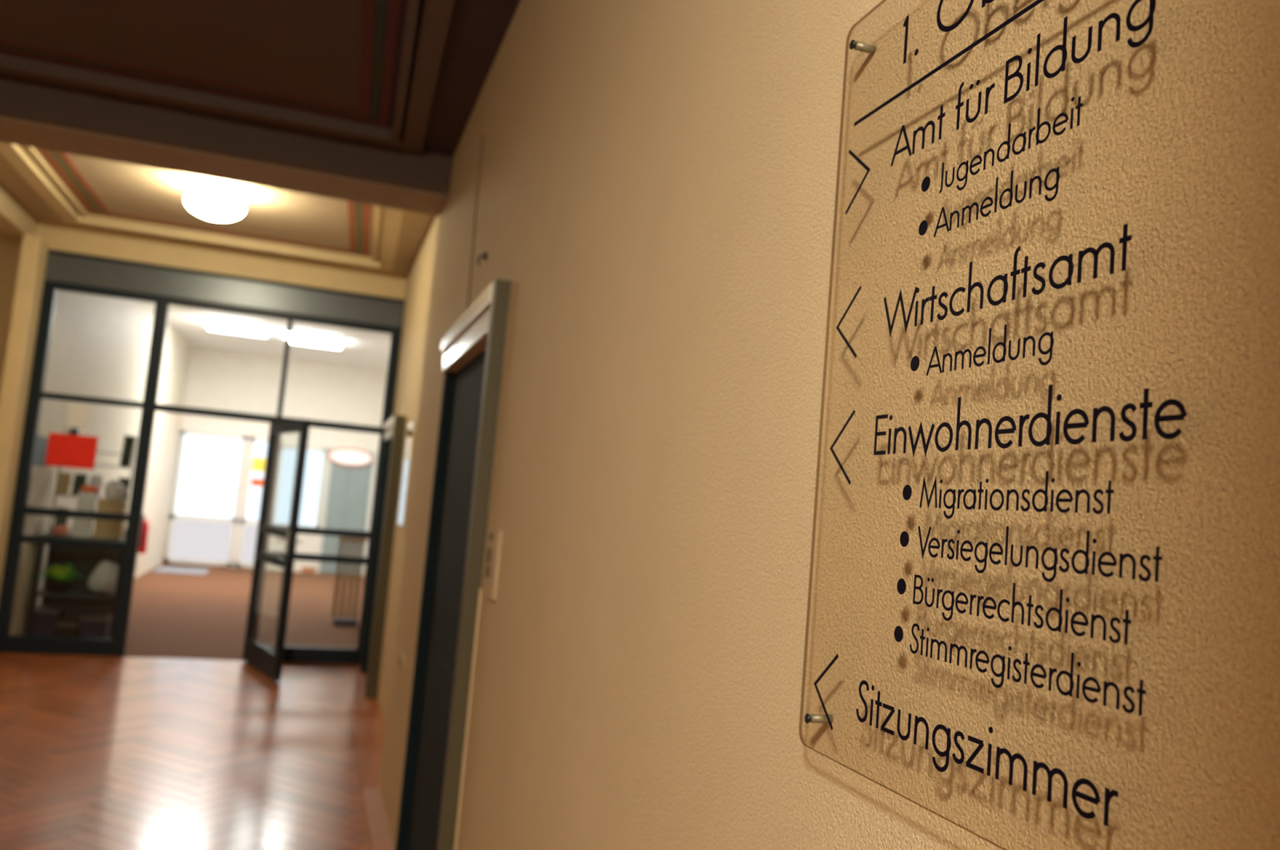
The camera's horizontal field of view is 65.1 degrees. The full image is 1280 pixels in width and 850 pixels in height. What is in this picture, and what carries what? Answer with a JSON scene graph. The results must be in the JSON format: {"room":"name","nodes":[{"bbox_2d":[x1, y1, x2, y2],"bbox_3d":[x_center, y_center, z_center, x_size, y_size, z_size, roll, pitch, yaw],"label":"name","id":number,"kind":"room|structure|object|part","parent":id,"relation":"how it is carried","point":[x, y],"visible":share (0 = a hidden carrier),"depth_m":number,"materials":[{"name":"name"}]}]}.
{"room":"government office corridor","nodes":[
{"label":"government office corridor","id":0,"kind":"room"},
{"bbox_2d":[0,182,37,394],"bbox_3d":[-3.358,-0.414,1.771,0.630,3.600,13.400,6,-5,-18],"label":"wall","id":1,"kind":"structure","parent":0,"point":[15,220],"depth_m":8.13,"materials":[{"name":"beige paint"}]},
{"bbox_2d":[0,234,48,592],"bbox_3d":[-5.048,0.145,8.034,0.125,3.323,0.400,6,-5,-18],"label":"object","id":2,"kind":"structure","parent":1,"relation":"attached to","point":[34,249],"depth_m":7.95,"materials":[{"name":"beige paint"}]},
{"bbox_2d":[9,289,190,635],"bbox_3d":[-6.659,0.107,12.780,0.300,3.973,9.600,6,-5,-18],"label":"wall","id":3,"kind":"structure","parent":0,"point":[100,345],"depth_m":11.14,"materials":[{"name":"beige paint"}]},
{"bbox_2d":[33,435,50,466],"bbox_3d":[-5.242,0.238,8.819,0.004,0.260,0.580,6,-5,-18],"label":"notice","id":4,"kind":"object","parent":3,"relation":"attached to","point":[42,443],"visible":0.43,"depth_m":8.72,"materials":[{"name":"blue paper"}]},
{"bbox_2d":[70,427,79,435],"bbox_3d":[-5.489,0.068,9.740,0.060,0.090,0.090,6,-5,-18],"label":"wall ornament","id":5,"kind":"object","parent":3,"relation":"attached to","point":[74,431],"visible":0.82,"depth_m":9.71,"materials":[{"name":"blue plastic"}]},
{"bbox_2d":[124,514,149,553],"bbox_3d":[-6.571,1.412,13.054,0.314,0.500,0.203,5,-5,3],"label":"fire extinguisher","id":6,"kind":"object","parent":3,"relation":"attached to","point":[144,524],"visible":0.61,"depth_m":13.01,"materials":[{"name":"red metal"}]},
{"bbox_2d":[0,564,373,849],"bbox_3d":[-2.874,1.956,6.948,5.200,0.100,23.200,6,-5,-18],"label":"floor","id":7,"kind":"structure","parent":0,"point":[97,752],"depth_m":5.92,"materials":[{"name":"brown wood"}]},
{"bbox_2d":[31,604,64,636],"bbox_3d":[-5.310,1.757,8.982,0.196,0.243,0.306,6,-5,-18],"label":"crate","id":8,"kind":"object","parent":7,"relation":"on","point":[45,618],"visible":0.79,"depth_m":8.86,"materials":[{"name":"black plastic"}]},
{"bbox_2d":[55,617,79,637],"bbox_3d":[-5.135,1.832,9.034,0.176,0.133,0.306,6,-5,-18],"label":"crate","id":9,"kind":"object","parent":7,"relation":"on","point":[64,627],"visible":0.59,"depth_m":8.91,"materials":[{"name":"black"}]},
{"bbox_2d":[25,531,124,638],"bbox_3d":[-5.071,1.462,9.131,0.740,0.900,0.550,6,-5,-18],"label":"table","id":10,"kind":"object","parent":7,"relation":"on","point":[79,600],"visible":0.44,"depth_m":9.30,"materials":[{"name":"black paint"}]},
{"bbox_3d":[-5.314,1.432,8.803,0.035,0.860,0.035,6,-5,-18],"label":"leg","id":11,"kind":"part","parent":10,"relation":"part of","materials":[{"name":"silver paint"}]},
{"bbox_3d":[-5.466,1.461,9.268,0.035,0.860,0.035,6,-5,-18],"label":"leg","id":12,"kind":"part","parent":10,"relation":"part of","materials":[{"name":"silver paint"}]},
{"bbox_2d":[51,524,69,535],"bbox_3d":[-5.178,0.937,8.958,0.130,0.093,0.124,10,-7,-44],"label":"packet","id":13,"kind":"object","parent":10,"relation":"on","point":[61,530],"visible":1,"depth_m":8.92,"materials":[{"name":"paper"}]},
{"bbox_2d":[38,564,83,593],"bbox_3d":[-5.212,1.377,9.004,0.406,0.251,0.365,6,-5,-18],"label":"potted plant","id":14,"kind":"object","parent":10,"relation":"on","point":[60,584],"visible":1,"depth_m":8.95,"materials":[{"name":"green plant"}]},
{"bbox_3d":[-5.219,1.450,9.004,0.210,0.105,0.210,6,-5,-18],"label":"pot","id":15,"kind":"part","parent":14,"relation":"part of","materials":[{"name":"ceramic"}]},
{"bbox_2d":[35,588,115,599],"bbox_3d":[-5.087,1.538,9.121,0.640,0.025,0.450,6,-5,-18],"label":"shelf","id":16,"kind":"object","parent":10,"relation":"attached to","point":[72,593],"depth_m":8.98,"materials":[{"name":"brown wood"}]},
{"bbox_3d":[-5.151,1.492,9.369,0.740,0.850,0.025,6,-5,-18],"label":"panel","id":17,"kind":"part","parent":10,"relation":"part of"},
{"bbox_2d":[72,491,97,537],"bbox_3d":[-4.983,0.803,9.006,0.130,0.400,0.120,6,-5,-18],"label":"packet","id":18,"kind":"object","parent":10,"relation":"on","point":[82,527],"visible":0.89,"depth_m":8.95,"materials":[{"name":"white paper"}]},
{"bbox_2d":[80,485,99,493],"bbox_3d":[-4.951,0.576,9.032,0.156,0.061,0.105,6,-5,-18],"label":"packet","id":19,"kind":"object","parent":18,"relation":"on","point":[84,488],"visible":1,"depth_m":8.99,"materials":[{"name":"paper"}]},
{"bbox_2d":[48,429,137,533],"bbox_3d":[-5.083,0.547,9.327,0.616,0.951,0.134,6,-5,-18],"label":"brochure rack","id":20,"kind":"object","parent":10,"relation":"on","point":[135,438],"visible":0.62,"depth_m":9.31,"materials":[{"name":"grey metal"}]},
{"bbox_2d":[53,506,69,525],"bbox_3d":[-5.315,0.859,9.216,0.100,0.198,0.053,6,-5,-18],"label":"brochure","id":21,"kind":"object","parent":20,"relation":"in","point":[58,520],"visible":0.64,"depth_m":9.21,"materials":[{"name":"grey paper"}]},
{"bbox_2d":[55,472,71,494],"bbox_3d":[-5.307,0.539,9.238,0.100,0.198,0.053,6,-5,-18],"label":"brochure","id":22,"kind":"object","parent":20,"relation":"in","point":[64,479],"visible":1,"depth_m":9.23,"materials":[{"name":"beige paper"}]},
{"bbox_2d":[71,508,75,529],"bbox_3d":[-5.173,0.875,9.261,0.100,0.198,0.053,6,-5,-18],"label":"brochure","id":23,"kind":"object","parent":20,"relation":"in","point":[75,508],"visible":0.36,"depth_m":9.23,"materials":[{"name":"white paper"}]},
{"bbox_2d":[71,473,87,495],"bbox_3d":[-5.184,0.553,9.278,0.100,0.198,0.053,6,-5,-18],"label":"brochure","id":24,"kind":"object","parent":20,"relation":"in","point":[80,480],"visible":0.86,"depth_m":9.28,"materials":[{"name":"green paper"}]},
{"bbox_2d":[88,475,102,497],"bbox_3d":[-5.061,0.567,9.317,0.100,0.198,0.053,6,-5,-18],"label":"brochure","id":25,"kind":"object","parent":20,"relation":"in","point":[95,480],"visible":0.64,"depth_m":9.32,"materials":[{"name":"white paper"}]},
{"bbox_2d":[119,477,131,499],"bbox_3d":[-4.834,0.593,9.390,0.100,0.198,0.053,6,-5,-18],"label":"brochure","id":26,"kind":"object","parent":20,"relation":"in","point":[126,482],"visible":0.64,"depth_m":9.40,"materials":[{"name":"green paper"}]},
{"bbox_2d":[119,435,135,466],"bbox_3d":[-4.817,0.246,9.428,0.090,0.296,0.074,6,-5,-18],"label":"brochure","id":27,"kind":"object","parent":20,"relation":"in","point":[128,442],"visible":1,"depth_m":9.42,"materials":[{"name":"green paper"}]},
{"bbox_2d":[87,560,118,595],"bbox_3d":[-4.871,1.386,9.118,0.259,0.312,0.211,6,-5,-18],"label":"bag","id":28,"kind":"object","parent":10,"relation":"on","point":[103,579],"visible":0.87,"depth_m":9.05,"materials":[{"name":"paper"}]},
{"bbox_2d":[93,498,128,539],"bbox_3d":[-4.810,0.854,9.123,0.220,0.350,0.200,6,-5,-18],"label":"carton","id":29,"kind":"object","parent":10,"relation":"on","point":[105,529],"visible":0.89,"depth_m":9.03,"materials":[{"name":"brown cardboard"}]},
{"bbox_2d":[103,480,127,499],"bbox_3d":[-4.781,0.593,9.151,0.195,0.178,0.134,6,-5,-18],"label":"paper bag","id":30,"kind":"object","parent":29,"relation":"on","point":[114,489],"visible":1,"depth_m":9.10,"materials":[{"name":"white paper"}]},
{"bbox_3d":[-4.689,1.503,9.004,0.035,0.860,0.035,6,-5,-18],"label":"leg","id":31,"kind":"part","parent":10,"relation":"part of","materials":[{"name":"paint"}]},
{"bbox_2d":[78,613,111,638],"bbox_3d":[-4.934,1.825,9.101,0.236,0.193,0.306,6,-5,-18],"label":"crate","id":32,"kind":"object","parent":7,"relation":"on","point":[97,625],"visible":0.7,"depth_m":8.97,"materials":[{"name":"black plastic"}]},
{"bbox_2d":[151,566,209,574],"bbox_3d":[-7.391,2.348,16.196,0.750,0.012,1.000,6,-5,-18],"label":"doormat","id":33,"kind":"object","parent":7,"relation":"on","point":[162,569],"visible":1,"depth_m":16.10,"materials":[{"name":"grey fabric"}]},
{"bbox_2d":[0,248,404,664],"bbox_3d":[-3.655,0.335,8.590,2.890,3.278,0.090,6,-5,-18],"label":"wall","id":34,"kind":"structure","parent":7,"relation":"on","point":[163,286],"depth_m":8.47,"materials":[{"name":"grey metal"}]},
{"bbox_3d":[-4.996,0.343,8.155,0.090,2.961,0.080,6,-5,-18],"label":"post","id":35,"kind":"part","parent":34,"relation":"part of","materials":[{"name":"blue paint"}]},
{"bbox_3d":[-4.715,1.793,8.158,0.755,0.130,0.080,6,-5,-18],"label":"rail","id":36,"kind":"part","parent":34,"relation":"part of","materials":[{"name":"black metal"}]},
{"bbox_2d":[44,432,98,469],"bbox_3d":[-4.676,0.215,8.258,0.360,0.270,0.004,6,-5,-18],"label":"notice","id":37,"kind":"object","parent":34,"relation":"attached to","point":[71,451],"visible":1,"depth_m":8.26,"materials":[{"name":"paper"}]},
{"bbox_3d":[-4.644,0.961,8.232,0.755,0.060,0.080,6,-5,-18],"label":"rail","id":38,"kind":"part","parent":34,"relation":"part of","materials":[{"name":"black metal"}]},
{"bbox_3d":[-4.625,0.733,8.253,0.755,0.060,0.080,6,-5,-18],"label":"rail","id":39,"kind":"part","parent":34,"relation":"part of","materials":[{"name":"black metal"}]},
{"bbox_2d":[66,403,90,427],"bbox_3d":[-4.637,-0.076,8.288,0.160,0.190,0.004,6,-5,-18],"label":"notice","id":40,"kind":"object","parent":34,"relation":"attached to","point":[78,415],"visible":1,"depth_m":8.29,"materials":[{"name":"paper"}]},
{"bbox_3d":[-4.191,0.434,8.414,0.100,2.961,0.080,6,-5,-18],"label":"post","id":41,"kind":"part","parent":34,"relation":"part of","materials":[{"name":"blue paint"}]},
{"bbox_2d":[35,219,407,299],"bbox_3d":[-3.579,-1.408,8.787,3.000,0.240,0.170,6,-5,-18],"label":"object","id":42,"kind":"structure","parent":34,"relation":"on","point":[59,236],"depth_m":8.68,"materials":[{"name":"beige paint"}]},
{"bbox_3d":[-3.543,-1.006,8.715,2.890,0.060,0.080,6,-5,-18],"label":"rail","id":43,"kind":"part","parent":34,"relation":"part of","materials":[{"name":"black metal"}]},
{"bbox_3d":[-3.531,-1.149,8.728,2.890,0.227,0.080,6,-5,-18],"label":"header panel","id":44,"kind":"part","parent":34,"relation":"part of","materials":[{"name":"grey metal"}]},
{"bbox_3d":[-3.519,-1.277,8.735,2.890,0.030,0.090,6,-5,-18],"label":"rail","id":45,"kind":"part","parent":34,"relation":"part of","materials":[{"name":"blue paint"}]},
{"bbox_3d":[-3.247,1.001,8.688,0.065,2.043,0.080,6,-5,-18],"label":"post","id":46,"kind":"part","parent":34,"relation":"part of","materials":[{"name":"blue paint"}]},
{"bbox_2d":[242,418,310,680],"bbox_3d":[-2.993,0.974,8.220,0.170,2.031,1.018,8,-6,-35],"label":"door","id":47,"kind":"structure","parent":34,"relation":"in","point":[268,661],"depth_m":8.01,"materials":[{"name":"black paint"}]},
{"bbox_3d":[-3.065,1.889,8.130,0.048,0.188,0.800,8,-6,-35],"label":"rail","id":48,"kind":"part","parent":47,"relation":"part of","materials":[{"name":"black metal"}]},
{"bbox_3d":[-2.998,1.103,8.201,0.048,0.070,0.800,8,-6,-35],"label":"rail","id":49,"kind":"part","parent":47,"relation":"part of","materials":[{"name":"black metal"}]},
{"bbox_3d":[-2.979,0.874,8.222,0.048,0.070,0.800,8,-6,-35],"label":"rail","id":50,"kind":"part","parent":47,"relation":"part of","materials":[{"name":"black metal"}]},
{"bbox_3d":[-2.810,0.906,7.875,0.059,0.020,0.140,8,-6,-35],"label":"handle","id":51,"kind":"part","parent":47,"relation":"part of","materials":[{"name":"metal"}]},
{"bbox_3d":[-2.907,0.016,8.299,0.048,0.100,0.800,8,-6,-35],"label":"rail","id":52,"kind":"part","parent":47,"relation":"part of","materials":[{"name":"black metal"}]},
{"bbox_3d":[-2.753,0.918,7.841,0.006,0.180,0.060,8,-6,-35],"label":"handle plate","id":53,"kind":"part","parent":47,"relation":"part of","materials":[{"name":"metal"}]},
{"bbox_3d":[-2.902,1.998,8.739,0.835,0.130,0.080,6,-5,-18],"label":"rail","id":54,"kind":"part","parent":34,"relation":"part of","materials":[{"name":"black metal"}]},
{"bbox_3d":[-2.831,1.167,8.814,0.835,0.060,0.080,6,-5,-18],"label":"rail","id":55,"kind":"part","parent":34,"relation":"part of","materials":[{"name":"black metal"}]},
{"bbox_3d":[-2.812,0.938,8.834,0.835,0.060,0.080,6,-5,-18],"label":"rail","id":56,"kind":"part","parent":34,"relation":"part of","materials":[{"name":"black metal"}]},
{"bbox_3d":[-2.345,0.643,9.006,0.090,2.961,0.080,6,-5,-18],"label":"post","id":57,"kind":"part","parent":34,"relation":"part of","materials":[{"name":"black metal"}]},
{"bbox_2d":[331,536,366,626],"bbox_3d":[-3.331,1.777,11.448,0.310,0.980,0.300,6,-5,-18],"label":"wooden rack","id":58,"kind":"object","parent":7,"relation":"on","point":[347,620],"visible":1,"depth_m":11.42,"materials":[{"name":"brown wood"}]},
{"bbox_2d":[0,142,435,275],"bbox_3d":[-1.652,-2.103,2.435,3.900,0.442,13.400,6,-5,-18],"label":"ceiling","id":59,"kind":"structure","parent":0,"point":[53,186],"depth_m":7.55,"materials":[{"name":"paint"}]},
{"bbox_2d":[184,181,245,221],"bbox_3d":[-2.914,-1.527,6.888,0.388,0.230,0.388,6,-5,-18],"label":"ceiling lamp","id":60,"kind":"object","parent":59,"relation":"attached to","point":[211,200],"visible":1,"depth_m":6.77,"materials":[{"name":"white plastic"}]},
{"bbox_2d":[0,0,520,157],"bbox_3d":[-1.718,-1.952,2.588,3.900,0.727,4.350,6,-5,-18],"label":"ceiling","id":61,"kind":"structure","parent":0,"point":[407,74],"depth_m":4.06,"materials":[{"name":"brown paint"}]},
{"bbox_3d":[-1.643,-1.632,2.609,1.923,0.004,3.458,6,-5,-18],"label":"coffer panel","id":62,"kind":"part","parent":61,"relation":"part of","materials":[{"name":"paint"}]},
{"bbox_2d":[153,302,391,370],"bbox_3d":[-4.432,-1.566,13.772,4.760,0.300,9.900,6,-5,-18],"label":"ceiling","id":63,"kind":"structure","parent":0,"point":[361,348],"depth_m":15.92,"materials":[{"name":"white paint"}]},
{"bbox_2d":[200,315,269,337],"bbox_3d":[-5.878,-1.425,14.607,0.880,0.075,0.840,6,-5,-18],"label":"ceiling light","id":64,"kind":"object","parent":63,"relation":"attached to","point":[212,323],"visible":1,"depth_m":14.35,"materials":[{"name":"white plastic"}]},
{"bbox_2d":[282,329,345,348],"bbox_3d":[-4.949,-1.291,15.219,0.880,0.075,0.840,6,-5,-18],"label":"ceiling light","id":65,"kind":"object","parent":63,"relation":"attached to","point":[297,337],"visible":0.88,"depth_m":14.97,"materials":[{"name":"white plastic"}]},
{"bbox_2d":[164,346,386,571],"bbox_3d":[-6.088,0.638,18.152,4.760,3.973,0.300,6,-5,-18],"label":"wall","id":66,"kind":"structure","parent":0,"point":[216,380],"depth_m":17.94,"materials":[{"name":"white paint"}]},
{"bbox_2d":[164,429,247,566],"bbox_3d":[-7.539,1.273,17.447,1.080,2.283,0.060,6,-5,-18],"label":"window","id":67,"kind":"structure","parent":66,"relation":"in","point":[205,507],"depth_m":17.44,"materials":[{"name":"white glass"}]},
{"bbox_3d":[-7.603,2.003,17.389,0.940,0.673,0.015,6,-5,-18],"label":"pane","id":68,"kind":"part","parent":67,"relation":"part of","materials":[{"name":"glass"}]},
{"bbox_3d":[-7.510,0.900,17.488,0.940,1.390,0.015,6,-5,-18],"label":"pane","id":69,"kind":"part","parent":67,"relation":"part of","materials":[{"name":"clear glass"}]},
{"bbox_2d":[235,436,267,567],"bbox_3d":[-6.791,1.358,17.687,0.380,2.283,0.060,6,-5,-18],"label":"window","id":70,"kind":"structure","parent":66,"relation":"in","point":[258,446],"depth_m":17.65,"materials":[{"name":"white glass"}]},
{"bbox_3d":[-6.855,2.088,17.629,0.240,0.673,0.015,6,-5,-18],"label":"pane","id":71,"kind":"part","parent":70,"relation":"part of","materials":[{"name":"glass"}]},
{"bbox_3d":[-6.762,0.985,17.728,0.240,1.390,0.015,6,-5,-18],"label":"pane","id":72,"kind":"part","parent":70,"relation":"part of","materials":[{"name":"glass"}]},
{"bbox_2d":[251,478,263,486],"bbox_3d":[-6.674,1.020,17.704,0.340,0.130,0.018,6,-5,-18],"label":"notice","id":73,"kind":"object","parent":70,"relation":"attached to","point":[255,482],"visible":0.64,"depth_m":17.67,"materials":[{"name":"orange paper"}]},
{"bbox_2d":[251,457,266,471],"bbox_3d":[-6.723,0.699,17.707,0.220,0.240,0.018,6,-5,-18],"label":"notice","id":74,"kind":"object","parent":70,"relation":"attached to","point":[258,464],"visible":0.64,"depth_m":17.70,"materials":[{"name":"yellow paper"}]},
{"bbox_2d":[163,558,365,575],"bbox_3d":[-6.201,2.555,17.828,4.160,0.090,0.020,6,-5,-18],"label":"baseboard","id":75,"kind":"structure","parent":66,"relation":"attached to","point":[304,569],"depth_m":17.47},
{"bbox_2d":[271,444,328,527],"bbox_3d":[-6.092,1.117,17.931,0.840,1.483,0.060,6,-5,-18],"label":"window","id":76,"kind":"structure","parent":66,"relation":"in","point":[316,457],"depth_m":17.94,"materials":[{"name":"glass"}]},
{"bbox_2d":[315,446,377,575],"bbox_3d":[-5.309,1.562,18.166,0.840,2.273,0.050,6,-5,-18],"label":"door","id":77,"kind":"structure","parent":66,"relation":"in","point":[348,491],"depth_m":18.15,"materials":[{"name":"grey paint"}]},
{"bbox_2d":[327,447,373,466],"bbox_3d":[-5.245,0.584,18.179,0.800,0.340,0.100,6,-5,-18],"label":"wall light","id":78,"kind":"object","parent":77,"relation":"attached to","point":[345,456],"visible":1,"depth_m":18.15,"materials":[{"name":"glass"}]},
{"bbox_3d":[-5.245,0.584,18.179,0.720,0.260,0.100,6,-5,-18],"label":"lamp shade","id":79,"kind":"part","parent":78,"relation":"part of","materials":[{"name":"white glass"}]},
{"bbox_2d":[377,0,1279,849],"bbox_3d":[-0.153,-0.051,2.799,0.400,3.600,13.400,6,-5,-18],"label":"wall","id":80,"kind":"structure","parent":0,"point":[658,179],"depth_m":0.98,"materials":[{"name":"beige paint"}]},
{"bbox_2d":[0,72,453,216],"bbox_3d":[-2.352,-1.705,4.854,2.870,0.819,0.430,6,-5,-18],"label":"beam","id":81,"kind":"structure","parent":80,"relation":"attached to","point":[34,113],"depth_m":4.79,"materials":[{"name":"brown paint"}]},
{"bbox_2d":[341,663,385,787],"bbox_3d":[-1.921,1.994,7.005,0.213,0.007,3.820,6,-5,-18],"label":"trim","id":82,"kind":"structure","parent":80,"relation":"attached to","point":[368,726],"depth_m":6.54,"materials":[{"name":"brown wood"}]},
{"bbox_2d":[362,787,393,849],"bbox_3d":[-0.354,1.678,2.020,0.083,0.007,6.650,6,-5,-18],"label":"trim","id":83,"kind":"structure","parent":80,"relation":"attached to","point":[380,838],"depth_m":4.67,"materials":[{"name":"brown wood"}]},
{"bbox_2d":[360,414,406,698],"bbox_3d":[-2.044,1.013,8.070,0.169,2.111,1.180,6,-5,-18],"label":"door","id":84,"kind":"structure","parent":80,"relation":"in","point":[395,427],"depth_m":7.55,"materials":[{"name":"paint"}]},
{"bbox_2d":[399,651,402,666],"bbox_3d":[-1.146,1.120,4.805,0.012,0.072,0.072,6,-5,-18],"label":"wall socket","id":85,"kind":"object","parent":80,"relation":"attached to","point":[401,652],"visible":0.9,"depth_m":4.79,"materials":[{"name":"beige paint"}]},
{"bbox_2d":[396,419,417,525],"bbox_3d":[-1.585,0.329,6.840,0.036,0.700,0.500,6,-5,-18],"label":"door sign","id":86,"kind":"object","parent":80,"relation":"attached to","point":[410,426],"visible":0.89,"depth_m":6.79,"materials":[{"name":"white plastic"}]},
{"bbox_2d":[395,279,511,849],"bbox_3d":[-0.660,0.688,3.512,0.129,2.176,1.275,6,-5,-18],"label":"door","id":87,"kind":"structure","parent":80,"relation":"in","point":[473,347],"depth_m":3.49,"materials":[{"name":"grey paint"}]},
{"bbox_3d":[-0.713,1.221,3.462,0.008,0.800,0.865,6,-5,-18],"label":"panel","id":88,"kind":"part","parent":87,"relation":"part of","materials":[{"name":"paint"}]},
{"bbox_3d":[-0.634,0.289,3.546,0.008,0.778,0.865,6,-5,-18],"label":"panel","id":89,"kind":"part","parent":87,"relation":"part of","materials":[{"name":"paint"}]},
{"bbox_2d":[453,587,481,849],"bbox_3d":[-0.511,1.102,2.857,0.015,1.263,0.010,6,-5,-18],"label":"trim","id":90,"kind":"structure","parent":80,"relation":"attached to","point":[480,588],"depth_m":2.88,"materials":[{"name":"beige paint"}]},
{"bbox_2d":[466,133,484,310],"bbox_3d":[-0.645,-0.766,3.916,0.006,0.790,0.086,6,-5,-18],"label":"cable","id":91,"kind":"object","parent":80,"relation":"attached to","point":[482,134],"visible":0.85,"depth_m":3.93,"materials":[{"name":"beige plastic"}]},
{"bbox_2d":[476,252,487,265],"bbox_3d":[-0.562,-0.589,3.553,0.032,0.053,0.032,6,-5,-18],"label":"wall hook","id":92,"kind":"object","parent":80,"relation":"attached to","point":[484,255],"visible":1,"depth_m":3.55,"materials":[{"name":"metal"}]},
{"bbox_2d":[484,528,502,601],"bbox_3d":[-0.404,0.381,2.748,0.015,0.190,0.140,6,-5,-18],"label":"wall switch","id":93,"kind":"object","parent":80,"relation":"attached to","point":[494,551],"visible":1,"depth_m":2.72,"materials":[{"name":"beige plastic"}]},
{"bbox_2d":[799,0,1186,849],"bbox_3d":[0.288,-0.066,0.729,0.028,0.723,0.596,6,-5,-18],"label":"information sign","id":94,"kind":"object","parent":80,"relation":"attached to","point":[914,364],"visible":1,"depth_m":0.74,"materials":[{"name":"clear glass"}]},
{"bbox_3d":[0.278,-0.067,0.726,0.004,0.723,0.596,6,-5,-18],"label":"acrylic panel","id":95,"kind":"part","parent":94,"relation":"part of","materials":[{"name":"clear plastic"}]}
]}

